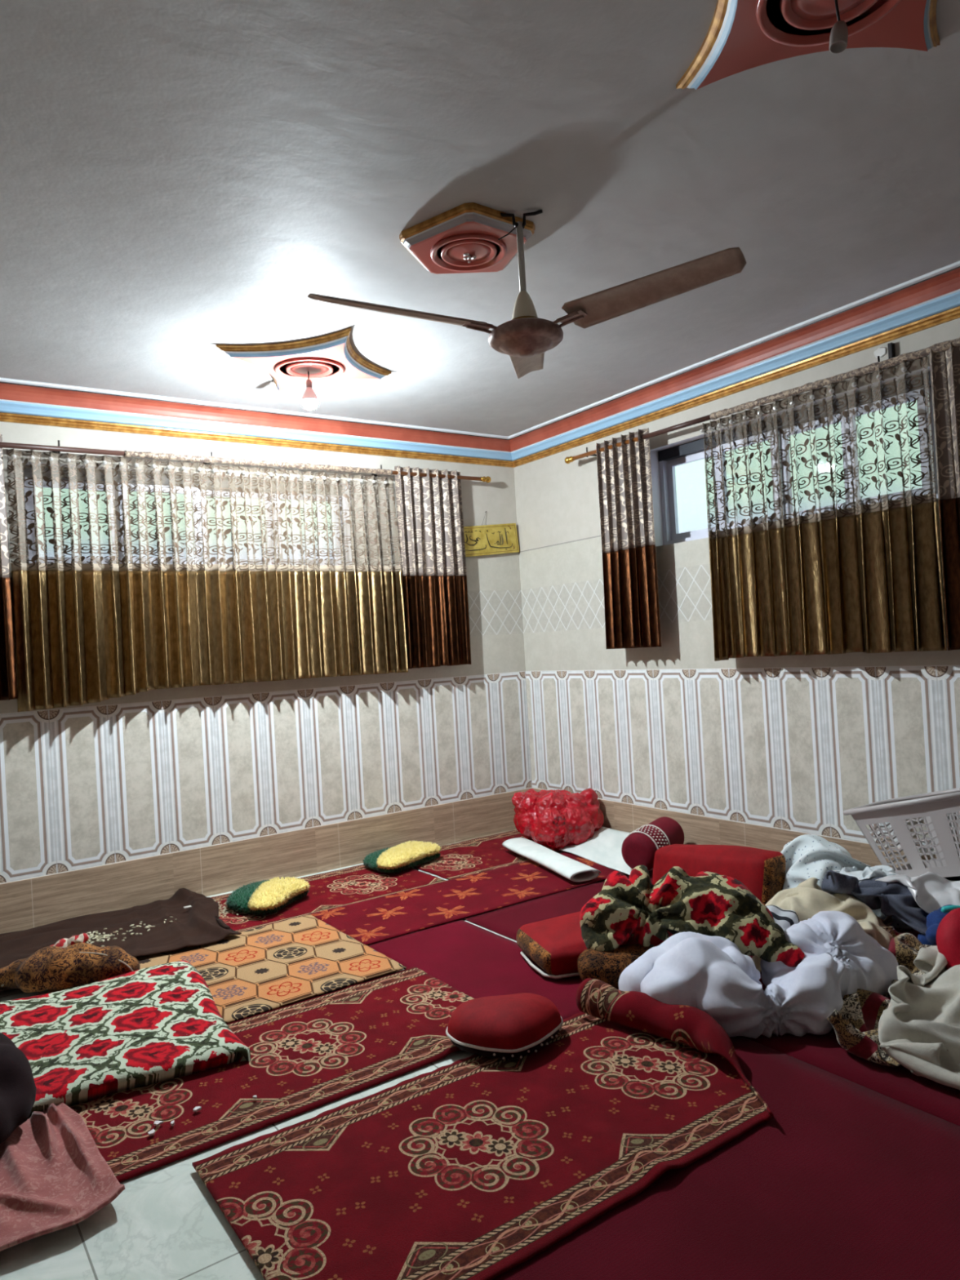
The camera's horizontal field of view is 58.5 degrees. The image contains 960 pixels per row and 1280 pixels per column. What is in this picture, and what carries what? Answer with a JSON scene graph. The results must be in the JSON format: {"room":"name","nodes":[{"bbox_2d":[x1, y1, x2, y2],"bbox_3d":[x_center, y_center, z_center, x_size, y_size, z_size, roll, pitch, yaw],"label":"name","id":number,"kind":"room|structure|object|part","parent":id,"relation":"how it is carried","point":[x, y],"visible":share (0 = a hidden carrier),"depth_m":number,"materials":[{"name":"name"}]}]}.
{"room":"living room","nodes":[
{"label":"living room","id":0,"kind":"room"},
{"bbox_2d":[0,421,532,884],"bbox_3d":[-1.785,0.066,5.681,5.540,3.346,0.240,-3,0,-35],"label":"wall","id":1,"kind":"structure","parent":0,"point":[150,773],"depth_m":5.75,"materials":[{"name":"white paint"}]},
{"bbox_2d":[22,464,348,565],"bbox_3d":[-1.855,-0.768,5.684,2.100,0.620,0.090,-3,0,-35],"label":"window","id":2,"kind":"structure","parent":1,"relation":"in","point":[28,473],"depth_m":5.61,"materials":[{"name":"silver metal"}]},
{"bbox_3d":[-2.485,-0.717,5.260,0.507,0.515,0.028,-3,0,-35],"label":"sash","id":3,"kind":"part","parent":2,"relation":"part of","materials":[{"name":"glass"}]},
{"bbox_3d":[-2.052,-0.740,5.525,0.507,0.515,0.028,-3,0,-35],"label":"sash","id":4,"kind":"part","parent":2,"relation":"part of","materials":[{"name":"silver metal"}]},
{"bbox_3d":[-1.870,-1.042,5.686,2.100,0.070,0.090,-3,0,-35],"label":"head rail","id":5,"kind":"part","parent":2,"relation":"part of","materials":[{"name":"grey"}]},
{"bbox_3d":[-1.654,-0.761,5.840,0.507,0.515,0.028,-3,0,-35],"label":"sash","id":6,"kind":"part","parent":2,"relation":"part of","materials":[{"name":"glass"}]},
{"bbox_3d":[-1.221,-0.784,6.106,0.507,0.515,0.028,-3,0,-35],"label":"sash","id":7,"kind":"part","parent":2,"relation":"part of","materials":[{"name":"silver metal"}]},
{"bbox_2d":[0,440,491,483],"bbox_3d":[-1.692,-1.168,5.570,4.270,0.091,0.143,-3,0,-35],"label":"curtain rod","id":8,"kind":"object","parent":1,"relation":"attached to","point":[206,460],"visible":0.99,"depth_m":5.53,"materials":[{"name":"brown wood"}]},
{"bbox_2d":[0,434,17,700],"bbox_3d":[-2.833,-0.403,4.667,0.504,1.495,0.072,-3,0,-36],"label":"window curtain","id":9,"kind":"object","parent":8,"relation":"hanging from","point":[8,677],"visible":1,"depth_m":4.81,"materials":[{"name":"beige fabric"}]},
{"bbox_3d":[-2.858,-0.743,4.673,0.499,0.812,0.068,-3,0,-35],"label":"lace panel","id":10,"kind":"part","parent":9,"relation":"part of","materials":[{"name":"beige fabric"}]},
{"bbox_3d":[-2.813,0.002,4.668,0.503,0.685,0.073,-3,0,-35],"label":"satin panel","id":11,"kind":"part","parent":9,"relation":"part of","materials":[{"name":"brown fabric"}]},
{"bbox_2d":[5,448,408,711],"bbox_3d":[-1.614,-0.390,5.542,2.506,1.485,0.108,-3,0,-35],"label":"window curtain","id":12,"kind":"object","parent":8,"relation":"hanging from","point":[88,633],"visible":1,"depth_m":5.39,"materials":[{"name":"fabric"}]},
{"bbox_3d":[-1.632,-0.787,5.542,2.503,0.689,0.073,-3,0,-35],"label":"lace panel","id":13,"kind":"part","parent":12,"relation":"part of","materials":[{"name":"white fabric"}]},
{"bbox_3d":[-1.593,-0.047,5.538,2.506,0.798,0.105,-3,0,-35],"label":"satin panel","id":14,"kind":"part","parent":12,"relation":"part of","materials":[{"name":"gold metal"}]},
{"bbox_2d":[394,465,471,668],"bbox_3d":[-0.342,-0.541,6.422,0.589,1.486,0.078,-3,0,-35],"label":"window curtain","id":15,"kind":"object","parent":8,"relation":"hanging from","point":[431,535],"visible":1,"depth_m":6.41,"materials":[{"name":"beige fabric"}]},
{"bbox_3d":[-0.358,-0.881,6.420,0.583,0.805,0.066,-3,0,-35],"label":"lace panel","id":16,"kind":"part","parent":15,"relation":"part of","materials":[{"name":"beige fabric"}]},
{"bbox_3d":[-0.319,-0.141,6.420,0.589,0.683,0.077,-3,0,-35],"label":"satin panel","id":17,"kind":"part","parent":15,"relation":"part of","materials":[{"name":"brown fabric"}]},
{"bbox_2d":[0,377,513,467],"bbox_3d":[-1.851,-1.405,5.456,5.300,0.204,0.165,-3,0,-35],"label":"trim","id":18,"kind":"structure","parent":1,"relation":"attached to","point":[21,402],"depth_m":5.62,"materials":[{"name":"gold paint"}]},
{"bbox_2d":[0,787,532,933],"bbox_3d":[-1.731,1.481,5.502,5.300,0.312,0.009,-3,0,-35],"label":"baseboard","id":19,"kind":"structure","parent":1,"relation":"attached to","point":[31,903],"depth_m":5.61,"materials":[{"name":"brown wood"}]},
{"bbox_2d":[463,511,519,557],"bbox_3d":[0.071,-0.841,6.844,0.584,0.373,0.034,-3,0,-35],"label":"wall plaque","id":20,"kind":"object","parent":1,"relation":"attached to","point":[495,539],"visible":0.97,"depth_m":6.84,"materials":[{"name":"gold metal"}]},
{"bbox_2d":[0,840,604,1279],"bbox_3d":[0.191,1.560,2.756,5.300,0.100,6.700,-3,0,-35],"label":"floor","id":21,"kind":"structure","parent":0,"point":[166,1224],"depth_m":2.26,"materials":[{"name":"tile"}]},
{"bbox_2d":[0,1102,124,1251],"bbox_3d":[-1.474,1.547,2.447,0.722,0.070,0.784,-3,0,-35],"label":"cloth","id":22,"kind":"object","parent":21,"relation":"on","point":[54,1175],"visible":0.94,"depth_m":2.46,"materials":[{"name":"pink fabric"}]},
{"bbox_2d":[0,887,241,991],"bbox_3d":[-2.161,1.585,4.533,1.678,0.076,1.002,-3,0,-35],"label":"blanket","id":23,"kind":"object","parent":21,"relation":"on","point":[197,922],"visible":0.82,"depth_m":4.71,"materials":[{"name":"brown fabric"}]},
{"bbox_2d":[72,916,176,946],"bbox_3d":[-1.913,1.587,4.666,0.516,0.032,0.283,-3,0,-35],"label":"husk","id":24,"kind":"object","parent":23,"relation":"on","point":[96,937],"visible":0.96,"depth_m":4.64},
{"bbox_2d":[47,915,406,1023],"bbox_3d":[-1.219,1.579,4.055,1.380,0.010,1.104,-3,0,-35],"label":"rug","id":25,"kind":"object","parent":21,"relation":"on","point":[256,971],"visible":0.63,"depth_m":4.13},
{"bbox_2d":[0,942,140,992],"bbox_3d":[-1.936,1.512,4.002,0.665,0.166,0.254,-3,0,-10],"label":"bolster cushion","id":26,"kind":"object","parent":25,"relation":"on","point":[51,967],"visible":0.93,"depth_m":3.92,"materials":[{"name":"brown fabric"}]},
{"bbox_2d":[50,933,89,948],"bbox_3d":[-1.980,1.470,4.115,0.195,0.107,0.088,-3,0,-1],"label":"scrap","id":27,"kind":"object","parent":26,"relation":"on","point":[64,943],"visible":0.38,"depth_m":4.10,"materials":[{"name":"fabric"}]},
{"bbox_2d":[69,966,474,1182],"bbox_3d":[-0.774,1.554,3.194,1.727,0.019,0.853,-3,0,-35],"label":"runner rug","id":28,"kind":"object","parent":21,"relation":"on","point":[311,1053],"visible":0.62,"depth_m":3.07,"materials":[{"name":"red carpet"}]},
{"bbox_2d":[0,960,251,1119],"bbox_3d":[-1.601,1.568,3.364,1.122,0.119,1.076,-3,0,-30],"label":"pad","id":29,"kind":"object","parent":28,"relation":"on","point":[162,1022],"visible":0.91,"depth_m":3.30,"materials":[{"name":"red fabric"}]},
{"bbox_2d":[0,1032,36,1143],"bbox_3d":[-1.651,1.418,2.725,0.414,0.217,0.537,-3,0,-35],"label":"cushion","id":30,"kind":"object","parent":29,"relation":"on","point":[18,1088],"visible":1,"depth_m":2.71,"materials":[{"name":"black fabric"}]},
{"bbox_2d":[147,1128,155,1136],"bbox_3d":[-1.038,1.555,2.708,0.021,0.007,0.024,-3,0,-35],"label":"paper scrap","id":31,"kind":"object","parent":28,"relation":"on","point":[151,1132],"visible":1,"depth_m":2.70,"materials":[{"name":"white paper"}]},
{"bbox_2d":[153,1120,163,1126],"bbox_3d":[-1.038,1.556,2.763,0.026,0.007,0.022,-3,0,30],"label":"paper scrap","id":32,"kind":"object","parent":28,"relation":"on","point":[157,1123],"visible":1,"depth_m":2.76,"materials":[{"name":"white paper"}]},
{"bbox_2d":[192,1106,201,1111],"bbox_3d":[-0.933,1.550,2.833,0.022,0.008,0.020,-3,0,12],"label":"paper scrap","id":33,"kind":"object","parent":28,"relation":"on","point":[197,1108],"visible":1,"depth_m":2.83,"materials":[{"name":"white paper"}]},
{"bbox_2d":[210,864,446,932],"bbox_3d":[-1.100,1.592,5.289,1.686,0.010,0.904,-3,0,-35],"label":"runner rug","id":34,"kind":"object","parent":21,"relation":"on","point":[337,888],"visible":0.58,"depth_m":5.37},
{"bbox_2d":[213,899,238,916],"bbox_3d":[-1.534,1.605,5.152,0.172,0.006,0.433,-3,0,-35],"label":"husk","id":35,"kind":"object","parent":34,"relation":"on","point":[220,907],"visible":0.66,"depth_m":5.09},
{"bbox_2d":[226,876,310,915],"bbox_3d":[-1.272,1.537,5.185,0.503,0.150,0.603,-3,0,-35],"label":"shaggy pillow","id":36,"kind":"object","parent":34,"relation":"on","point":[270,895],"visible":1,"depth_m":5.07,"materials":[{"name":"yellow fabric"}]},
{"bbox_2d":[308,851,626,945],"bbox_3d":[0.096,1.515,5.253,2.155,0.010,0.700,-3,0,-35],"label":"rug","id":37,"kind":"object","parent":21,"relation":"on","point":[375,920],"visible":0.77,"depth_m":5.02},
{"bbox_2d":[502,837,601,881],"bbox_3d":[0.450,1.450,5.709,0.216,0.073,1.047,-3,0,-22],"label":"roll","id":38,"kind":"object","parent":37,"relation":"on","point":[571,869],"visible":1,"depth_m":5.54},
{"bbox_2d":[559,826,632,875],"bbox_3d":[0.913,1.416,5.776,0.591,0.109,1.016,-3,0,-35],"label":"foam mat","id":39,"kind":"object","parent":37,"relation":"on","point":[604,848],"visible":0.56,"depth_m":5.90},
{"bbox_2d":[621,816,684,871],"bbox_3d":[1.104,1.297,5.450,0.260,0.283,0.448,-4,-1,43],"label":"bolster","id":40,"kind":"object","parent":39,"relation":"on","point":[639,847],"visible":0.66,"depth_m":5.33,"materials":[{"name":"red fabric"}]},
{"bbox_3d":[1.008,1.316,5.344,0.256,0.255,0.038,-4,0,41],"label":"white trim","id":41,"kind":"part","parent":40,"relation":"part of","materials":[{"name":"fabric"}]},
{"bbox_3d":[1.095,1.296,5.443,0.256,0.255,0.038,-4,0,41],"label":"white trim","id":42,"kind":"part","parent":40,"relation":"part of","materials":[{"name":"white fabric"}]},
{"bbox_2d":[368,920,582,1019],"bbox_3d":[0.038,1.519,3.975,0.588,0.010,1.330,-3,0,-35],"label":"carpet","id":43,"kind":"object","parent":21,"relation":"on","point":[473,960],"visible":0.67,"depth_m":4.04,"materials":[{"name":"red carpet"}]},
{"bbox_2d":[413,830,564,879],"bbox_3d":[0.159,1.526,6.194,1.362,0.010,0.946,-3,0,-35],"label":"runner rug","id":44,"kind":"object","parent":21,"relation":"on","point":[483,854],"visible":0.48,"depth_m":6.03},
{"bbox_2d":[362,840,441,874],"bbox_3d":[-0.534,1.500,5.955,0.568,0.150,0.519,-3,0,-35],"label":"shaggy pillow","id":45,"kind":"object","parent":44,"relation":"on","point":[403,856],"visible":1,"depth_m":5.85,"materials":[{"name":"yellow fabric"}]},
{"bbox_2d":[511,788,604,851],"bbox_3d":[0.581,1.289,6.253,0.588,0.409,0.551,-3,0,-35],"label":"pillow","id":46,"kind":"object","parent":44,"relation":"on","point":[554,820],"visible":0.95,"depth_m":6.11,"materials":[{"name":"red fabric"}]},
{"bbox_2d":[465,870,959,1125],"bbox_3d":[1.989,1.403,3.223,1.747,0.010,4.800,-3,0,-35],"label":"carpet","id":47,"kind":"object","parent":21,"relation":"on","point":[824,1052],"visible":0.09,"depth_m":3.00,"materials":[{"name":"red carpet"}]},
{"bbox_2d":[516,911,673,978],"bbox_3d":[0.577,1.415,4.069,0.760,0.171,0.496,-3,0,-17],"label":"backrest cushion","id":48,"kind":"object","parent":47,"relation":"on","point":[555,944],"visible":0.36,"depth_m":3.89,"materials":[{"name":"red fabric"}]},
{"bbox_2d":[577,944,655,989],"bbox_3d":[0.615,1.406,3.693,0.384,0.154,0.224,-3,0,-3],"label":"cushion","id":49,"kind":"object","parent":47,"relation":"on","point":[607,966],"visible":0.48,"depth_m":3.62,"materials":[{"name":"brown fabric"}]},
{"bbox_2d":[579,865,804,967],"bbox_3d":[0.912,1.174,3.739,0.947,0.377,0.424,-3,0,23],"label":"blanket","id":50,"kind":"object","parent":49,"relation":"on","point":[710,904],"visible":0.92,"depth_m":3.65,"materials":[{"name":"fabric"}]},
{"bbox_2d":[652,844,785,905],"bbox_3d":[1.309,1.297,4.772,0.264,0.322,0.820,-3,0,-35],"label":"backrest cushion","id":51,"kind":"object","parent":47,"relation":"on","point":[762,871],"visible":0.62,"depth_m":4.59,"materials":[{"name":"red fabric"}]},
{"bbox_2d":[618,911,898,1038],"bbox_3d":[1.119,1.295,3.372,1.136,0.306,0.616,-3,0,-3],"label":"cloth bundle","id":52,"kind":"object","parent":47,"relation":"on","point":[711,975],"visible":0.84,"depth_m":3.23,"materials":[{"name":"white fabric"}]},
{"bbox_2d":[751,877,893,972],"bbox_3d":[1.529,1.264,3.830,0.646,0.322,0.433,-3,0,15],"label":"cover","id":53,"kind":"object","parent":47,"relation":"on","point":[808,899],"visible":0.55,"depth_m":3.83,"materials":[{"name":"fabric"}]},
{"bbox_2d":[766,905,799,931],"bbox_3d":[1.326,1.284,3.778,0.179,0.204,0.208,-3,0,-35],"label":"striped cloth","id":54,"kind":"object","parent":53,"relation":"on","point":[784,918],"visible":0.23,"depth_m":3.75,"materials":[{"name":"white fabric"}]},
{"bbox_2d":[780,834,911,934],"bbox_3d":[1.791,1.222,4.440,0.830,0.383,0.561,-4,0,38],"label":"cloth","id":55,"kind":"object","parent":47,"relation":"on","point":[806,856],"visible":0.32,"depth_m":4.40,"materials":[{"name":"white fabric"}]},
{"bbox_2d":[827,926,948,1067],"bbox_3d":[1.605,1.332,3.267,0.423,0.170,1.018,-4,0,32],"label":"cloth","id":56,"kind":"object","parent":47,"relation":"on","point":[855,1026],"visible":0.41,"depth_m":3.15,"materials":[{"name":"red fabric"}]},
{"bbox_2d":[878,945,959,1089],"bbox_3d":[1.776,1.307,2.991,0.637,0.172,0.936,-4,0,34],"label":"linen cloth","id":57,"kind":"object","parent":47,"relation":"on","point":[921,1020],"visible":0.98,"depth_m":2.94,"materials":[{"name":"beige fabric"}]},
{"bbox_2d":[917,904,952,945],"bbox_3d":[2.026,1.246,3.649,0.294,0.207,0.217,-3,0,-4],"label":"garment","id":58,"kind":"object","parent":47,"relation":"on","point":[935,917],"visible":0.36,"depth_m":3.66,"materials":[{"name":"fabric"}]},
{"bbox_2d":[941,905,959,913],"bbox_3d":[2.019,1.139,3.619,0.148,0.044,0.031,-3,0,-3],"label":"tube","id":59,"kind":"object","parent":58,"relation":"on","point":[945,909],"visible":0.83,"depth_m":3.61,"materials":[{"name":"teal"}]},
{"bbox_2d":[936,907,959,969],"bbox_3d":[1.987,1.232,3.398,0.336,0.327,0.265,-3,0,-35],"label":"round cushion","id":60,"kind":"object","parent":47,"relation":"on","point":[948,933],"visible":0.83,"depth_m":3.37,"materials":[{"name":"red fabric"}]},
{"bbox_2d":[944,875,959,880],"bbox_3d":[2.234,1.238,3.885,0.572,0.298,0.541,-3,0,-35],"label":"cloth","id":61,"kind":"object","parent":47,"relation":"on","point":[957,877],"visible":0.02,"depth_m":4.09,"materials":[{"name":"fabric"}]},
{"bbox_2d":[821,870,928,935],"bbox_3d":[1.911,1.211,3.900,0.676,0.389,0.441,-3,0,30],"label":"clothes","id":62,"kind":"object","parent":61,"relation":"on","point":[895,899],"visible":0.57,"depth_m":3.83,"materials":[{"name":"fabric"}]},
{"bbox_2d":[827,865,911,883],"bbox_3d":[1.886,1.171,4.137,0.458,0.172,0.302,-4,0,37],"label":"cloth","id":63,"kind":"object","parent":62,"relation":"on","point":[877,871],"visible":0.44,"depth_m":4.13,"materials":[{"name":"white fabric"}]},
{"bbox_2d":[843,787,959,877],"bbox_3d":[2.170,0.916,4.141,0.361,0.514,0.685,-3,0,-35],"label":"laundry basket","id":64,"kind":"object","parent":61,"relation":"on","point":[934,807],"visible":1,"depth_m":4.10,"materials":[{"name":"grey plastic"}]},
{"bbox_2d":[875,871,959,913],"bbox_3d":[2.090,1.142,3.876,0.518,0.167,0.377,-4,0,37],"label":"cloth","id":65,"kind":"object","parent":61,"relation":"on","point":[934,891],"visible":0.93,"depth_m":3.88,"materials":[{"name":"white fabric"}]},
{"bbox_2d":[492,1035,959,1279],"bbox_3d":[0.989,1.450,1.692,1.638,0.010,3.435,-3,0,-35],"label":"carpet","id":66,"kind":"object","parent":21,"relation":"on","point":[846,1180],"visible":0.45,"depth_m":2.22,"materials":[{"name":"red carpet"}]},
{"bbox_2d":[191,977,773,1279],"bbox_3d":[0.124,1.426,2.629,1.718,0.142,0.968,-3,0,-35],"label":"runner rug","id":67,"kind":"object","parent":66,"relation":"on","point":[475,1166],"visible":0.98,"depth_m":2.51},
{"bbox_2d":[445,992,563,1059],"bbox_3d":[0.094,1.414,3.165,0.442,0.147,0.338,-3,0,-5],"label":"cushion","id":68,"kind":"object","parent":67,"relation":"on","point":[517,1025],"visible":1,"depth_m":3.09,"materials":[{"name":"red fabric"}]},
{"bbox_2d":[0,0,959,436],"bbox_3d":[0.005,-1.681,2.778,5.300,0.100,6.700,-3,0,-35],"label":"ceiling","id":69,"kind":"structure","parent":0,"point":[179,179],"depth_m":3.06,"materials":[{"name":"paint"}]},
{"bbox_2d":[269,379,276,393],"bbox_3d":[-1.233,-1.507,5.096,0.042,0.076,0.042,-3,0,-35],"label":"bulb","id":70,"kind":"object","parent":69,"relation":"attached to","point":[273,389],"visible":1,"depth_m":5.08,"materials":[{"name":"white glass"}]},
{"bbox_2d":[216,327,391,391],"bbox_3d":[-0.948,-1.528,4.765,0.735,0.070,0.735,-3,0,10],"label":"ceiling medallion","id":71,"kind":"object","parent":69,"relation":"attached to","point":[331,357],"visible":0.97,"depth_m":4.62,"materials":[{"name":"white paint"}]},
{"bbox_3d":[-0.947,-1.507,4.765,0.894,0.001,0.894,-3,0,-35],"label":"salmon panel","id":72,"kind":"part","parent":71,"relation":"part of","materials":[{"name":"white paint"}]},
{"bbox_2d":[302,371,318,409],"bbox_3d":[-0.952,-1.396,4.781,0.089,0.220,0.089,-3,0,-35],"label":"light bulb","id":73,"kind":"object","parent":71,"relation":"hanging from","point":[309,399],"visible":1,"depth_m":4.75,"materials":[{"name":"white glass"}]},
{"bbox_2d":[306,379,312,387],"bbox_3d":[-0.954,-1.427,4.781,0.036,0.044,0.036,-3,0,-35],"label":"socket","id":74,"kind":"object","parent":73,"relation":"attached to","point":[308,383],"depth_m":4.77,"materials":[{"name":"grey"}]},
{"bbox_3d":[-0.947,-1.309,4.780,0.088,0.046,0.088,-3,0,-35],"label":"globe","id":75,"kind":"part","parent":73,"relation":"part of","materials":[{"name":"white glass"}]},
{"bbox_3d":[-0.950,-1.370,4.781,0.089,0.076,0.089,-3,0,-35],"label":"bulb","id":76,"kind":"part","parent":73,"relation":"part of","materials":[{"name":"pink"}]},
{"bbox_2d":[399,202,534,274],"bbox_3d":[-0.057,-1.571,3.476,0.525,0.103,0.517,-3,0,-35],"label":"ceiling medallion","id":77,"kind":"object","parent":69,"relation":"attached to","point":[463,238],"visible":0.98,"depth_m":3.36,"materials":[{"name":"red paint"}]},
{"bbox_3d":[-0.056,-1.569,3.474,0.457,0.002,0.450,-3,0,-35],"label":"salmon panel","id":78,"kind":"part","parent":77,"relation":"part of","materials":[{"name":"red paint"}]},
{"bbox_2d":[307,209,746,378],"bbox_3d":[0.094,-1.358,3.144,1.382,0.556,1.448,-3,0,-35],"label":"ceiling fan","id":79,"kind":"object","parent":69,"relation":"hanging from","point":[526,338],"visible":1,"depth_m":3.12,"materials":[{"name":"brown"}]},
{"bbox_3d":[-0.287,-1.167,3.059,0.641,0.076,0.155,-3,0,-24],"label":"blade","id":80,"kind":"part","parent":79,"relation":"part of","materials":[{"name":"brown metal"}]},
{"bbox_3d":[0.006,-1.163,3.191,0.131,0.025,0.060,-3,0,-24],"label":"blade arm","id":81,"kind":"part","parent":79,"relation":"part of"},
{"bbox_3d":[0.158,-1.441,3.269,0.025,0.300,0.025,-3,0,-35],"label":"rod","id":82,"kind":"part","parent":79,"relation":"part of","materials":[{"name":"grey metal"}]},
{"bbox_3d":[0.168,-1.264,3.268,0.104,0.122,0.104,-3,0,-35],"label":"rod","id":83,"kind":"part","parent":79,"relation":"part of","materials":[{"name":"beige"}]},
{"bbox_3d":[0.215,-1.228,3.773,0.155,0.120,0.646,-3,0,5],"label":"blade","id":84,"kind":"part","parent":79,"relation":"part of","materials":[{"name":"metal"}]},
{"bbox_3d":[0.327,-1.181,3.165,0.131,0.025,0.060,-4,0,34],"label":"blade arm","id":85,"kind":"part","parent":79,"relation":"part of"},
{"bbox_3d":[0.594,-1.218,2.986,0.646,0.076,0.155,-4,0,34],"label":"blade","id":86,"kind":"part","parent":79,"relation":"part of","materials":[{"name":"brown metal"}]},
{"bbox_2d":[675,0,940,89],"bbox_3d":[0.887,-1.650,2.147,0.735,0.070,0.735,-3,0,10],"label":"ceiling medallion","id":87,"kind":"object","parent":69,"relation":"attached to","point":[742,35],"visible":0.97,"depth_m":2.29,"materials":[{"name":"red paint"}]},
{"bbox_2d":[829,0,848,53],"bbox_3d":[0.896,-1.549,2.148,0.049,0.142,0.042,-3,0,-35],"label":"holder","id":88,"kind":"object","parent":87,"relation":"hanging from","point":[839,32],"visible":1,"depth_m":2.14,"materials":[{"name":"black"}]},
{"bbox_2d":[829,20,848,53],"bbox_3d":[0.898,-1.512,2.147,0.049,0.067,0.042,-3,0,-35],"label":"socket","id":89,"kind":"object","parent":88,"relation":"attached to","point":[839,32],"depth_m":2.14,"materials":[{"name":"grey plastic"}]},
{"bbox_2d":[513,317,959,855],"bbox_3d":[2.367,-0.180,4.352,0.240,3.346,6.700,-3,0,-35],"label":"wall","id":90,"kind":"structure","parent":0,"point":[791,743],"depth_m":5.51,"materials":[{"name":"white paint"}]},
{"bbox_2d":[508,260,959,467],"bbox_3d":[2.117,-1.640,4.245,0.165,0.204,6.700,-3,0,-35],"label":"trim","id":91,"kind":"structure","parent":90,"relation":"attached to","point":[931,299],"depth_m":4.93,"materials":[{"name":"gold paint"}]},
{"bbox_2d":[532,787,937,868],"bbox_3d":[2.349,1.239,4.268,0.009,0.312,6.691,-3,0,-35],"label":"baseboard","id":92,"kind":"structure","parent":90,"relation":"attached to","point":[697,829],"depth_m":5.45,"materials":[{"name":"brown wood"}]},
{"bbox_2d":[564,337,959,463],"bbox_3d":[1.732,-1.383,4.816,0.166,0.107,3.695,-3,0,-35],"label":"curtain rod","id":93,"kind":"object","parent":90,"relation":"attached to","point":[940,347],"visible":0.95,"depth_m":4.66,"materials":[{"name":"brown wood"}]},
{"bbox_2d":[595,428,661,648],"bbox_3d":[0.992,-0.663,5.792,0.086,1.439,0.477,-3,0,-35],"label":"window curtain","id":94,"kind":"object","parent":93,"relation":"hanging from","point":[630,584],"visible":1,"depth_m":5.78,"materials":[{"name":"beige fabric"}]},
{"bbox_3d":[0.979,-0.998,5.796,0.073,0.768,0.474,-3,0,-35],"label":"lace panel","id":95,"kind":"part","parent":94,"relation":"part of","materials":[{"name":"beige fabric"}]},
{"bbox_3d":[1.013,-0.280,5.789,0.084,0.673,0.476,-3,0,-35],"label":"satin panel","id":96,"kind":"part","parent":94,"relation":"part of","materials":[{"name":"brown fabric"}]},
{"bbox_2d":[700,355,946,661],"bbox_3d":[1.786,-0.623,4.681,0.140,1.450,1.389,-3,0,-35],"label":"window curtain","id":97,"kind":"object","parent":93,"relation":"hanging from","point":[866,578],"visible":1,"depth_m":4.59,"materials":[{"name":"fabric"}]},
{"bbox_3d":[1.769,-0.992,4.685,0.089,0.710,1.387,-3,0,-35],"label":"lace panel","id":98,"kind":"part","parent":97,"relation":"part of","materials":[{"name":"white fabric"}]},
{"bbox_3d":[1.805,-0.269,4.680,0.134,0.742,1.385,-3,0,-35],"label":"satin panel","id":99,"kind":"part","parent":97,"relation":"part of","materials":[{"name":"brown fabric"}]},
{"bbox_2d":[928,342,959,650],"bbox_3d":[2.341,-0.678,3.877,0.076,1.443,0.544,-3,0,-35],"label":"window curtain","id":100,"kind":"object","parent":93,"relation":"hanging from","point":[944,366],"visible":1,"depth_m":4.07,"materials":[{"name":"beige fabric"}]},
{"bbox_3d":[2.323,-1.037,3.885,0.055,0.725,0.538,-3,0,-35],"label":"lace panel","id":101,"kind":"part","parent":100,"relation":"part of","materials":[{"name":"beige fabric"}]},
{"bbox_3d":[2.363,-0.318,3.872,0.076,0.720,0.538,-3,0,-35],"label":"satin panel","id":102,"kind":"part","parent":100,"relation":"part of","materials":[{"name":"brown fabric"}]},
{"bbox_2d":[657,371,937,545],"bbox_3d":[1.927,-1.007,4.937,0.090,0.655,2.300,-3,0,-35],"label":"window","id":103,"kind":"structure","parent":90,"relation":"in","point":[694,451],"depth_m":5.09,"materials":[{"name":"silver metal"}]},
{"bbox_3d":[1.430,-0.956,5.677,0.028,0.550,0.446,-3,0,-35],"label":"sash","id":104,"kind":"part","parent":103,"relation":"part of","materials":[{"name":"silver metal"}]},
{"bbox_3d":[1.660,-0.972,5.294,0.028,0.550,0.446,-3,0,-35],"label":"sash","id":105,"kind":"part","parent":103,"relation":"part of","materials":[{"name":"silver metal"}]},
{"bbox_3d":[1.910,-1.299,4.939,0.090,0.070,2.300,-3,0,-35],"label":"head rail","id":106,"kind":"part","parent":103,"relation":"part of","materials":[{"name":"grey"}]},
{"bbox_3d":[1.927,-0.990,4.937,0.080,0.620,2.300,-3,0,-35],"label":"frame","id":107,"kind":"part","parent":103,"relation":"part of","materials":[{"name":"silver metal"}]},
{"bbox_3d":[1.939,-0.990,4.945,0.028,0.550,0.446,-3,0,-35],"label":"sash","id":108,"kind":"part","parent":103,"relation":"part of","materials":[{"name":"silver metal"}]},
{"bbox_3d":[2.169,-1.006,4.562,0.028,0.550,0.446,-3,0,-35],"label":"sash","id":109,"kind":"part","parent":103,"relation":"part of","materials":[{"name":"silver metal"}]},
{"bbox_3d":[2.448,-1.024,4.213,0.028,0.550,0.446,-3,0,-35],"label":"sash","id":110,"kind":"part","parent":103,"relation":"part of","materials":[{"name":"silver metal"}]},
{"bbox_2d":[874,346,887,358],"bbox_3d":[2.078,-1.492,4.450,0.008,0.057,0.074,-3,0,-35],"label":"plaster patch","id":111,"kind":"object","parent":90,"relation":"attached to","point":[882,352],"visible":0.92,"depth_m":4.44,"materials":[{"name":"white"}]},
{"bbox_2d":[887,342,895,359],"bbox_3d":[2.107,-1.478,4.389,0.030,0.083,0.024,-3,0,-35],"label":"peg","id":112,"kind":"object","parent":90,"relation":"attached to","point":[891,353],"visible":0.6,"depth_m":4.38,"materials":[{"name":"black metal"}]}
]}

